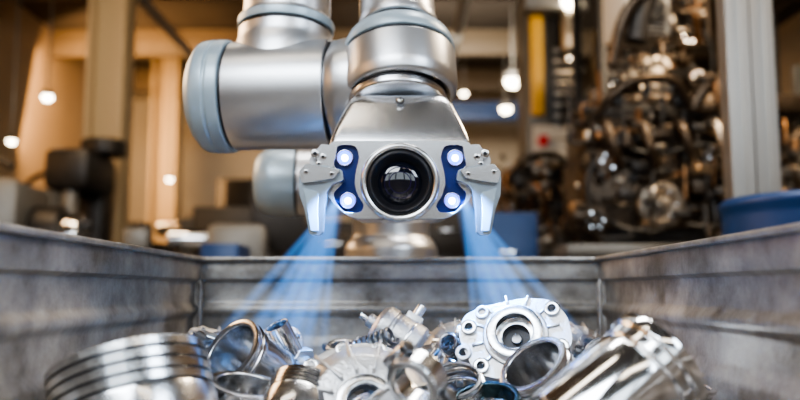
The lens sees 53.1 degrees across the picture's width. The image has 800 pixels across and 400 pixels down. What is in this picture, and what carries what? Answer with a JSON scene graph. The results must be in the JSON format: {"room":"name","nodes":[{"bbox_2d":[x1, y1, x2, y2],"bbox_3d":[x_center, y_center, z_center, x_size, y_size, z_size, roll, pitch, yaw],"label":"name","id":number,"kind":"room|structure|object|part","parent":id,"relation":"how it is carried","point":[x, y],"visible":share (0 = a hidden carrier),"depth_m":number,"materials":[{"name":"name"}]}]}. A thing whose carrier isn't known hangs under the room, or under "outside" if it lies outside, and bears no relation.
{"room":"workspace","nodes":[
{"label":"workspace","id":0,"kind":"room"},
{"bbox_2d":[0,0,85,188],"bbox_3d":[-4.000,-0.508,3.982,0.200,3.900,14.200,0,-6,0],"label":"wall","id":1,"kind":"structure","parent":0,"point":[40,126],"depth_m":8.49,"materials":[{"name":"paint"}]},
{"bbox_2d":[128,93,585,221],"bbox_3d":[0.150,0.297,11.137,8.500,3.900,0.200,0,-6,0],"label":"wall","id":2,"kind":"structure","parent":0,"point":[201,169],"depth_m":11.13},
{"bbox_2d":[137,0,589,101],"bbox_3d":[0.100,-1.999,4.149,4.700,0.097,14.000,0,-6,0],"label":"ceiling pipes","id":3,"kind":"object","parent":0,"point":[463,5],"depth_m":7.36,"materials":[{"name":"brown metal"}]},
{"bbox_2d":[50,29,717,57],"bbox_3d":[0.150,-1.750,8.952,8.100,0.290,0.120,0,-6,0],"label":"ceiling beam","id":4,"kind":"structure","parent":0,"point":[65,43],"depth_m":8.93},
{"bbox_2d":[13,0,799,68],"bbox_3d":[0.150,-2.495,4.205,8.500,0.100,14.600,0,-6,0],"label":"ceiling","id":5,"kind":"structure","parent":0,"point":[67,14],"depth_m":8.54,"materials":[{"name":"brown"}]},
{"bbox_2d":[6,0,19,143],"bbox_3d":[-3.400,-1.298,7.090,0.091,1.635,0.091,0,-6,0],"label":"pendant lamp","id":6,"kind":"object","parent":5,"relation":"hanging from","point":[11,139],"visible":1,"depth_m":7.05,"materials":[{"name":"white"}]},
{"bbox_2d":[41,0,53,100],"bbox_3d":[-3.150,-1.490,7.212,0.117,1.225,0.117,0,-6,0],"label":"pendant lamp","id":7,"kind":"object","parent":5,"relation":"hanging from","point":[47,95],"visible":1,"depth_m":7.16,"materials":[{"name":"white"}]},
{"bbox_2d":[166,27,174,180],"bbox_3d":[-2.500,-1.061,8.774,0.078,1.730,0.078,0,-6,0],"label":"pendant lamp","id":8,"kind":"object","parent":5,"relation":"hanging from","point":[169,177],"visible":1,"depth_m":8.74,"materials":[{"name":"white"}]},
{"bbox_2d":[460,58,467,95],"bbox_3d":[0.750,-1.538,9.431,0.091,0.635,0.091,0,-6,0],"label":"pendant lamp","id":9,"kind":"object","parent":5,"relation":"hanging from","point":[463,92],"visible":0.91,"depth_m":9.39,"materials":[{"name":"white"}]},
{"bbox_2d":[499,58,512,112],"bbox_3d":[1.200,-1.435,9.118,0.156,0.910,0.156,0,-6,0],"label":"pendant lamp","id":10,"kind":"object","parent":5,"relation":"hanging from","point":[505,106],"visible":0.91,"depth_m":9.04,"materials":[{"name":"white"}]},
{"bbox_2d":[503,6,516,87],"bbox_3d":[1.150,-1.566,8.176,0.208,0.860,0.208,0,-6,0],"label":"pendant lamp","id":11,"kind":"object","parent":5,"relation":"hanging from","point":[510,77],"visible":0.84,"depth_m":8.09,"materials":[{"name":"white"}]},
{"bbox_2d":[452,102,588,121],"bbox_3d":[0.800,-1.114,10.088,6.500,0.250,0.160,0,-6,0],"label":"rail","id":12,"kind":"object","parent":5,"relation":"attached to","point":[467,111],"visible":0.12,"depth_m":10.01,"materials":[{"name":"blue metal"}]},
{"bbox_2d":[560,0,582,9],"bbox_3d":[1.350,-1.852,6.347,0.182,0.700,0.182,0,-6,0],"label":"pendant lamp","id":13,"kind":"object","parent":5,"relation":"hanging from","point":[566,3],"visible":0.56,"depth_m":6.28,"materials":[{"name":"white"}]},
{"bbox_2d":[602,0,669,48],"bbox_3d":[1.144,-1.595,3.933,0.240,1.670,0.280,1,-7,-12],"label":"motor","id":14,"kind":"object","parent":5,"relation":"hanging from","point":[659,25],"visible":0.52,"depth_m":3.79,"materials":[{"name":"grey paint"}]},
{"bbox_2d":[607,0,792,64],"bbox_3d":[1.300,-1.510,3.543,0.850,1.907,0.345,0,-6,0],"label":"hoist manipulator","id":15,"kind":"object","parent":5,"relation":"hanging from","point":[634,16],"visible":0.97,"depth_m":3.36,"materials":[{"name":"metal"}]},
{"bbox_2d":[133,69,717,92],"bbox_3d":[0.150,-1.571,10.542,8.100,0.290,0.120,0,-6,0],"label":"ceiling beam","id":16,"kind":"structure","parent":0,"point":[475,80],"depth_m":10.52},
{"bbox_2d":[495,137,576,256],"bbox_3d":[0.978,0.043,5.438,0.899,0.832,0.682,0,-6,0],"label":"engine","id":17,"kind":"object","parent":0,"point":[524,187],"depth_m":5.20,"materials":[{"name":"black metal"}]},
{"bbox_2d":[710,12,799,136],"bbox_3d":[4.300,-0.508,3.982,0.200,3.900,14.200,0,-6,0],"label":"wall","id":18,"kind":"structure","parent":0,"point":[788,32],"depth_m":8.65,"materials":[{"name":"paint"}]},
{"bbox_3d":[0.150,1.479,3.758,8.500,0.100,14.600,0,-6,0],"label":"floor","id":19,"kind":"structure","parent":0,"visible":0},
{"bbox_2d":[44,137,126,240],"bbox_3d":[-2.250,0.594,5.599,0.560,2.072,0.644,0,-6,0],"label":"machine","id":20,"kind":"object","parent":19,"relation":"on","point":[84,176],"visible":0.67,"depth_m":5.55,"materials":[{"name":"black metal"}]},
{"bbox_2d":[83,0,136,242],"bbox_3d":[-2.300,-0.251,6.267,0.460,3.900,0.460,0,-6,0],"label":"steel column","id":21,"kind":"structure","parent":19,"relation":"on","point":[110,56],"depth_m":6.31,"materials":[{"name":"beige metal"}]},
{"bbox_2d":[24,171,250,254],"bbox_3d":[-2.509,0.755,7.301,2.498,2.133,0.891,-1,-7,12],"label":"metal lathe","id":22,"kind":"object","parent":19,"relation":"on","point":[237,191],"visible":0.1,"depth_m":7.36,"materials":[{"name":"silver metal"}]},
{"bbox_2d":[0,155,306,256],"bbox_3d":[-1.562,0.615,4.438,2.072,1.769,0.739,1,-6,-8],"label":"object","id":23,"kind":"object","parent":19,"relation":"on","point":[21,204],"visible":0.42,"depth_m":4.45,"materials":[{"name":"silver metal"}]},
{"bbox_2d":[147,58,185,251],"bbox_3d":[-2.900,0.152,9.845,0.500,3.900,0.500,0,-6,0],"label":"steel column","id":24,"kind":"structure","parent":19,"relation":"on","point":[164,196],"depth_m":9.90,"materials":[{"name":"beige metal"}]},
{"bbox_2d":[201,243,249,256],"bbox_3d":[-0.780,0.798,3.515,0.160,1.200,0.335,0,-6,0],"label":"blue bin","id":25,"kind":"object","parent":19,"relation":"on","point":[207,249],"visible":0.09,"depth_m":3.45,"materials":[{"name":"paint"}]},
{"bbox_2d":[192,207,281,256],"bbox_3d":[-1.250,0.880,6.122,0.600,1.620,0.535,0,-6,0],"label":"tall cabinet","id":26,"kind":"object","parent":19,"relation":"on","point":[203,217],"visible":0.06,"depth_m":5.97,"materials":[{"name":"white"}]},
{"bbox_2d":[216,179,286,256],"bbox_3d":[-1.700,0.922,9.539,0.900,2.300,0.635,0,-6,0],"label":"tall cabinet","id":27,"kind":"object","parent":19,"relation":"on","point":[221,183],"visible":0.04,"depth_m":9.37,"materials":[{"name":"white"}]},
{"bbox_2d":[286,221,352,256],"bbox_3d":[-0.650,1.086,8.313,1.000,1.700,0.635,0,-6,0],"label":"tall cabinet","id":28,"kind":"object","parent":19,"relation":"on","point":[328,244],"visible":0.07,"depth_m":8.09,"materials":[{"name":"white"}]},
{"bbox_2d":[182,0,500,256],"bbox_3d":[-0.095,0.118,1.686,0.580,2.143,1.018,0,-6,0],"label":"robot arm","id":29,"kind":"object","parent":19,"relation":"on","point":[392,154],"visible":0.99,"depth_m":1.35,"materials":[{"name":"metal"}]},
{"bbox_2d":[329,95,470,143],"bbox_3d":[0.000,-0.113,1.332,0.223,0.107,0.178,0,-6,0],"label":"hood","id":30,"kind":"object","parent":29,"relation":"attached to","point":[353,119],"depth_m":1.26,"materials":[{"name":"silver metal"}]},
{"bbox_3d":[0.000,-0.030,1.225,0.238,0.122,0.010,0,-6,0],"label":"camera head plate","id":31,"kind":"part","parent":29,"relation":"part of","materials":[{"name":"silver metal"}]},
{"bbox_2d":[341,231,352,256],"bbox_3d":[-0.500,1.020,6.829,1.200,1.500,0.600,0,-6,0],"label":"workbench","id":32,"kind":"object","parent":19,"relation":"on","point":[346,236],"visible":0.02,"depth_m":6.76,"materials":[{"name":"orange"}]},
{"bbox_2d":[0,222,799,399],"bbox_3d":[0.000,0.540,0.619,0.864,1.065,1.914,0,-6,0],"label":"bin","id":33,"kind":"object","parent":19,"relation":"on","point":[732,301],"visible":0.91,"depth_m":1.18,"materials":[{"name":"grey metal"}]},
{"bbox_3d":[-0.411,0.179,0.669,0.034,0.334,1.870,0,-6,0],"label":"panel","id":34,"kind":"part","parent":33,"relation":"part of","materials":[{"name":"metal"}]},
{"bbox_2d":[195,330,588,399],"bbox_3d":[0.001,0.233,0.657,0.786,0.198,1.688,0,-6,0],"label":"pile of machined parts","id":35,"kind":"object","parent":33,"relation":"in","point":[207,337],"visible":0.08,"depth_m":1.18,"materials":[{"name":"metal"}]},
{"bbox_2d":[43,334,218,399],"bbox_3d":[-0.278,0.230,0.849,0.182,0.178,0.202,4,-8,-35],"label":"piston","id":36,"kind":"object","parent":35,"relation":"on","point":[152,366],"visible":1,"depth_m":0.79,"materials":[{"name":"metal"}]},
{"bbox_2d":[182,326,220,335],"bbox_3d":[-0.325,0.273,1.399,0.130,0.104,0.094,3,-7,-28],"label":"housing","id":37,"kind":"object","parent":35,"relation":"on","point":[193,331],"visible":0.08,"depth_m":1.40,"materials":[{"name":"metal"}]},
{"bbox_2d":[213,371,270,399],"bbox_3d":[-0.185,0.233,0.958,0.094,0.051,0.090,-6,-9,41],"label":"bearing race","id":38,"kind":"object","parent":35,"relation":"on","point":[230,385],"visible":0.62,"depth_m":0.99,"materials":[{"name":"metal"}]},
{"bbox_2d":[208,319,299,377],"bbox_3d":[-0.202,0.232,1.107,0.101,0.134,0.135,-6,-9,43],"label":"cylinder sleeve","id":39,"kind":"object","parent":35,"relation":"on","point":[243,345],"visible":0.52,"depth_m":1.11,"materials":[{"name":"metal"}]},
{"bbox_2d":[265,318,302,360],"bbox_3d":[-0.164,0.211,1.162,0.067,0.078,0.036,6,-8,-41],"label":"cylinder sleeve","id":40,"kind":"object","parent":35,"relation":"on","point":[281,331],"visible":0.6,"depth_m":1.15,"materials":[{"name":"metal"}]},
{"bbox_2d":[260,364,323,399],"bbox_3d":[-0.117,0.252,0.942,0.106,0.117,0.110,-2,-7,21],"label":"piston","id":41,"kind":"object","parent":35,"relation":"on","point":[295,381],"visible":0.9,"depth_m":0.92,"materials":[{"name":"metal"}]},
{"bbox_2d":[292,326,303,346],"bbox_3d":[-0.201,0.245,1.332,0.084,0.075,0.092,0,-6,2],"label":"canister","id":42,"kind":"object","parent":35,"relation":"on","point":[298,334],"visible":0.07,"depth_m":1.32,"materials":[{"name":"metal"}]},
{"bbox_2d":[322,337,362,350],"bbox_3d":[-0.060,0.256,1.401,0.147,0.056,0.068,3,-7,-28],"label":"rod","id":43,"kind":"object","parent":35,"relation":"on","point":[331,344],"visible":0.16,"depth_m":1.39,"materials":[{"name":"metal"}]},
{"bbox_2d":[304,340,428,399],"bbox_3d":[-0.043,0.229,0.954,0.204,0.123,0.128,1,-6,-6],"label":"housing","id":44,"kind":"object","parent":35,"relation":"on","point":[346,369],"visible":0.56,"depth_m":0.94,"materials":[{"name":"metal"}]},
{"bbox_2d":[349,327,399,347],"bbox_3d":[-0.042,0.220,1.224,0.086,0.052,0.032,-4,-7,30],"label":"coil spring","id":45,"kind":"object","parent":35,"relation":"on","point":[389,343],"visible":0.52,"depth_m":1.21,"materials":[{"name":"metal"}]},
{"bbox_2d":[359,304,428,348],"bbox_3d":[-0.010,0.217,1.271,0.112,0.103,0.080,-1,-7,13],"label":"valve","id":46,"kind":"object","parent":35,"relation":"on","point":[409,326],"visible":0.67,"depth_m":1.25,"materials":[{"name":"metal"}]},
{"bbox_2d":[366,340,455,399],"bbox_3d":[-0.010,0.214,0.882,0.052,0.124,0.161,6,-9,-42],"label":"rod","id":47,"kind":"object","parent":35,"relation":"on","point":[398,386],"visible":1,"depth_m":0.84,"materials":[{"name":"metal"}]},
{"bbox_2d":[421,318,461,358],"bbox_3d":[0.097,0.251,1.392,0.133,0.091,0.085,-2,-7,20],"label":"housing","id":48,"kind":"object","parent":35,"relation":"on","point":[450,327],"visible":0.27,"depth_m":1.39,"materials":[{"name":"metal"}]},
{"bbox_2d":[438,332,461,357],"bbox_3d":[0.081,0.221,1.188,0.030,0.050,0.069,-3,-7,28],"label":"coil spring","id":49,"kind":"object","parent":35,"relation":"on","point":[448,342],"visible":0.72,"depth_m":1.17,"materials":[{"name":"metal"}]},
{"bbox_2d":[442,361,484,399],"bbox_3d":[0.071,0.235,1.015,0.073,0.056,0.071,-3,-7,22],"label":"rings","id":50,"kind":"object","parent":35,"relation":"on","point":[453,368],"visible":0.59,"depth_m":1.03,"materials":[{"name":"silver metal"}]},
{"bbox_2d":[455,381,520,399],"bbox_3d":[0.104,0.247,0.965,0.084,0.049,0.085,-3,-7,22],"label":"bearing race","id":51,"kind":"object","parent":35,"relation":"on","point":[491,389],"visible":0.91,"depth_m":0.99,"materials":[{"name":"blue metal"}]},
{"bbox_2d":[455,295,572,381],"bbox_3d":[0.162,0.205,1.161,0.173,0.134,0.113,-1,-7,9],"label":"housing","id":52,"kind":"object","parent":35,"relation":"on","point":[488,335],"visible":0.62,"depth_m":1.14,"materials":[{"name":"metal"}]},
{"bbox_2d":[500,336,572,399],"bbox_3d":[0.195,0.245,1.040,0.135,0.135,0.097,5,-8,-39],"label":"cylinder sleeve","id":53,"kind":"object","parent":35,"relation":"on","point":[538,361],"visible":0.61,"depth_m":1.05,"materials":[{"name":"metal"}]},
{"bbox_2d":[569,321,600,360],"bbox_3d":[0.311,0.265,1.393,0.141,0.106,0.098,3,-7,-22],"label":"housing","id":54,"kind":"object","parent":35,"relation":"on","point":[580,334],"visible":0.23,"depth_m":1.38,"materials":[{"name":"metal"}]},
{"bbox_2d":[583,336,602,351],"bbox_3d":[0.301,0.250,1.154,0.096,0.108,0.098,0,-6,2],"label":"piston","id":55,"kind":"object","parent":35,"relation":"on","point":[592,342],"visible":0.02,"depth_m":1.15,"materials":[{"name":"metal"}]},
{"bbox_2d":[531,314,706,399],"bbox_3d":[0.216,0.197,0.799,0.169,0.165,0.114,2,-7,-15],"label":"cylinder sleeve","id":56,"kind":"object","parent":35,"relation":"on","point":[636,359],"visible":1,"depth_m":0.76,"materials":[{"name":"silver metal"}]},
{"bbox_2d":[706,384,716,399],"bbox_3d":[0.339,0.242,0.976,0.091,0.057,0.084,-4,-8,35],"label":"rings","id":57,"kind":"object","parent":35,"relation":"on","point":[713,391],"visible":0.12,"depth_m":0.95,"materials":[{"name":"silver metal"}]},
{"bbox_3d":[0.000,0.174,0.660,0.864,0.329,1.914,0,-6,0],"label":"rim trim","id":58,"kind":"part","parent":33,"relation":"part of","materials":[{"name":"metal"}]},
{"bbox_3d":[0.000,0.282,1.589,0.840,0.334,0.034,0,-6,0],"label":"panel","id":59,"kind":"part","parent":33,"relation":"part of","materials":[{"name":"metal"}]},
{"bbox_3d":[0.411,0.179,0.669,0.034,0.334,1.870,0,-6,0],"label":"panel","id":60,"kind":"part","parent":33,"relation":"part of","materials":[{"name":"metal"}]},
{"bbox_2d":[429,205,474,256],"bbox_3d":[0.550,1.032,8.722,0.900,1.900,0.635,0,-6,0],"label":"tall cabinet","id":61,"kind":"object","parent":19,"relation":"on","point":[451,236],"visible":0.12,"depth_m":8.50,"materials":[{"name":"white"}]},
{"bbox_2d":[470,212,537,256],"bbox_3d":[0.500,0.752,3.822,0.280,1.360,0.435,0,-6,0],"label":"cabinet","id":62,"kind":"object","parent":19,"relation":"on","point":[513,234],"visible":0.31,"depth_m":3.71,"materials":[{"name":"metal"}]},
{"bbox_2d":[515,0,586,167],"bbox_3d":[1.240,-0.020,6.528,0.500,3.500,0.730,0,-6,0],"label":"cabinet","id":63,"kind":"object","parent":19,"relation":"on","point":[544,52],"visible":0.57,"depth_m":6.46,"materials":[{"name":"orange"}]},
{"bbox_2d":[539,244,668,256],"bbox_3d":[1.160,0.804,3.683,0.900,1.165,0.700,0,-6,0],"label":"workbench","id":64,"kind":"object","parent":19,"relation":"on","point":[568,250],"visible":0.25,"depth_m":3.40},
{"bbox_2d":[570,0,799,243],"bbox_3d":[1.740,0.067,4.639,1.300,2.905,0.665,0,-6,0],"label":"storage rack","id":65,"kind":"object","parent":19,"relation":"on","point":[788,105],"visible":0.1,"depth_m":4.64,"materials":[{"name":"metal"}]},
{"bbox_2d":[563,64,723,243],"bbox_3d":[1.167,-0.176,3.757,0.883,0.789,0.672,0,-6,0],"label":"engine","id":66,"kind":"object","parent":65,"relation":"in","point":[635,172],"depth_m":3.53,"materials":[{"name":"black metal"}]},
{"bbox_2d":[591,0,714,93],"bbox_3d":[1.472,-0.924,4.759,0.734,0.812,0.689,0,-6,0],"label":"block","id":67,"kind":"object","parent":65,"relation":"in","point":[673,54],"visible":0.47,"depth_m":4.52,"materials":[{"name":"metal"}]},
{"bbox_2d":[708,118,799,237],"bbox_3d":[2.027,-0.059,4.674,0.726,0.852,0.664,0,-6,0],"label":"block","id":68,"kind":"object","parent":65,"relation":"in","point":[789,148],"visible":0.06,"depth_m":4.42,"materials":[{"name":"metal"}]},
{"bbox_2d":[715,0,781,200],"bbox_3d":[1.225,-0.635,2.849,0.260,3.900,0.200,0,-6,0],"label":"post","id":69,"kind":"object","parent":19,"relation":"on","point":[745,40],"visible":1,"depth_m":2.79,"materials":[{"name":"grey"}]},
{"bbox_2d":[786,65,799,180],"bbox_3d":[2.950,0.328,5.598,0.500,2.600,2.500,0,-6,0],"label":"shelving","id":70,"kind":"object","parent":19,"relation":"on","point":[795,70],"visible":0.05,"depth_m":5.71,"materials":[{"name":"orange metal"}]},
{"bbox_3d":[1.280,1.052,2.196,0.720,0.400,0.720,0,-6,0],"label":"stand","id":71,"kind":"object","parent":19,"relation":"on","visible":0},
{"bbox_2d":[718,190,799,234],"bbox_3d":[1.260,0.418,2.268,0.636,0.846,0.636,0,-6,0],"label":"drum","id":72,"kind":"object","parent":71,"relation":"on","point":[772,209],"visible":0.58,"depth_m":2.18,"materials":[{"name":"paint"}]}
]}

